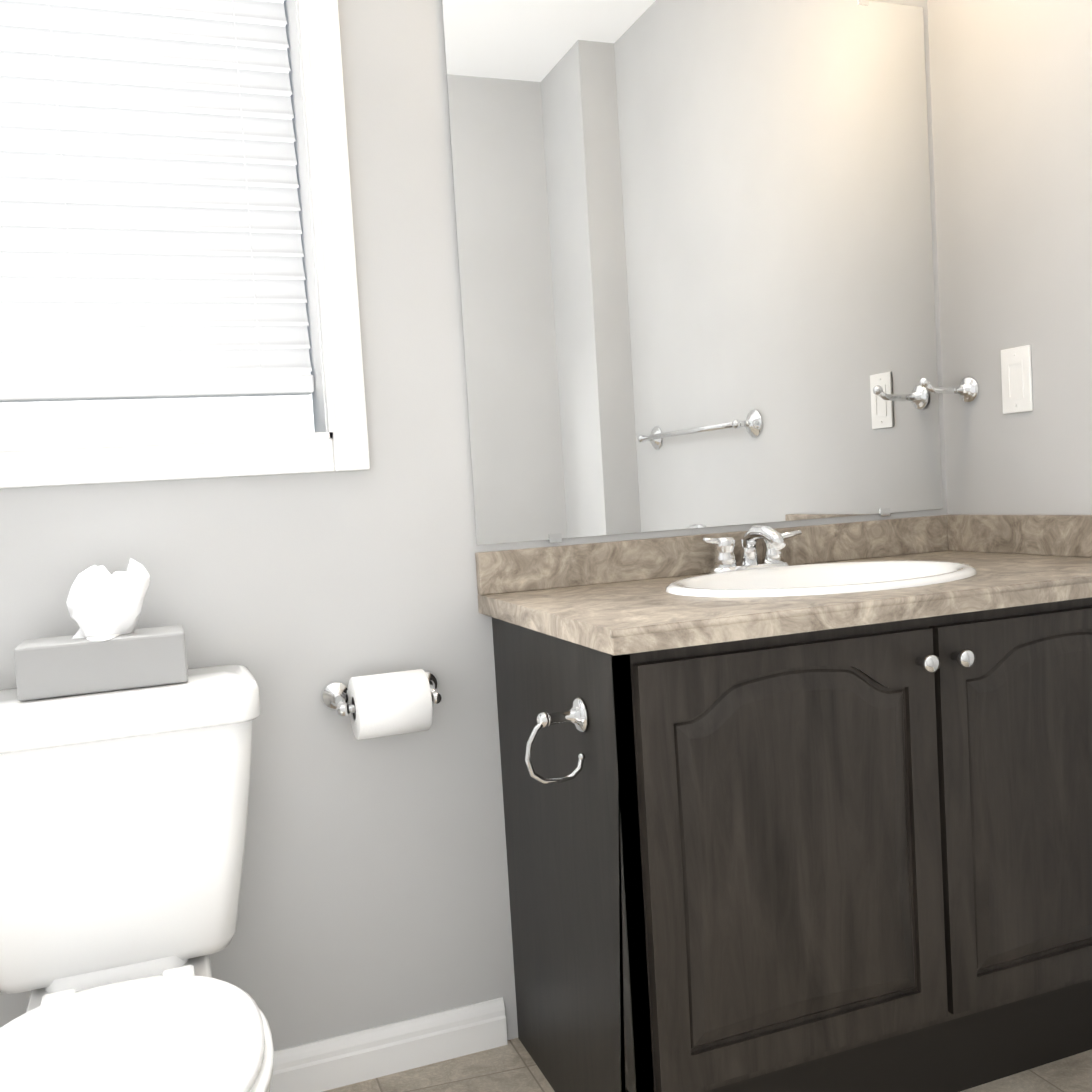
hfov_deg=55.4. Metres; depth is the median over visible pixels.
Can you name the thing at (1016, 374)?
light switch
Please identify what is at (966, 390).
robe hook
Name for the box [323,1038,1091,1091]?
floor
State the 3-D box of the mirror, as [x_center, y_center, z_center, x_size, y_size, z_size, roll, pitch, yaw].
[0.330,-0.561,2.015,1.037,1.056,0.008,-5,3,-20]
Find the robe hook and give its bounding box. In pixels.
[919,376,978,403]
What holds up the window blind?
attached to the window
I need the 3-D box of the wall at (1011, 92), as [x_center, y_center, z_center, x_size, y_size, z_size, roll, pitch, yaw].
[1.248,-0.398,1.285,0.120,2.520,2.026,-5,3,-20]
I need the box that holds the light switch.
[1001,345,1032,413]
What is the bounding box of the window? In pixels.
[0,0,369,487]
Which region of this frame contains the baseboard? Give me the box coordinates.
[270,997,507,1091]
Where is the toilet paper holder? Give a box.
[320,669,441,739]
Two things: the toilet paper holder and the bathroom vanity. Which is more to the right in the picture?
the bathroom vanity
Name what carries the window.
in the wall at (374, 890)
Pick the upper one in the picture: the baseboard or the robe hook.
the robe hook
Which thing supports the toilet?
on the floor
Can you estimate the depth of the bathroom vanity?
1.53 m
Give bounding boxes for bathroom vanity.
[475,514,1091,1091]
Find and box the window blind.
[0,0,313,402]
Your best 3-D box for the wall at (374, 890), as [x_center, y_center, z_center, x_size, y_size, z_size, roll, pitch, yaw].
[-0.229,-0.342,1.900,2.469,2.520,0.150,-5,3,-20]
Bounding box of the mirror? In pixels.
[441,0,942,544]
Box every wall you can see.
[0,0,946,1050]
[927,0,1091,514]
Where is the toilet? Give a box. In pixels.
[0,665,273,1091]
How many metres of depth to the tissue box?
1.52 m
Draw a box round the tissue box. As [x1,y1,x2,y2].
[14,558,187,700]

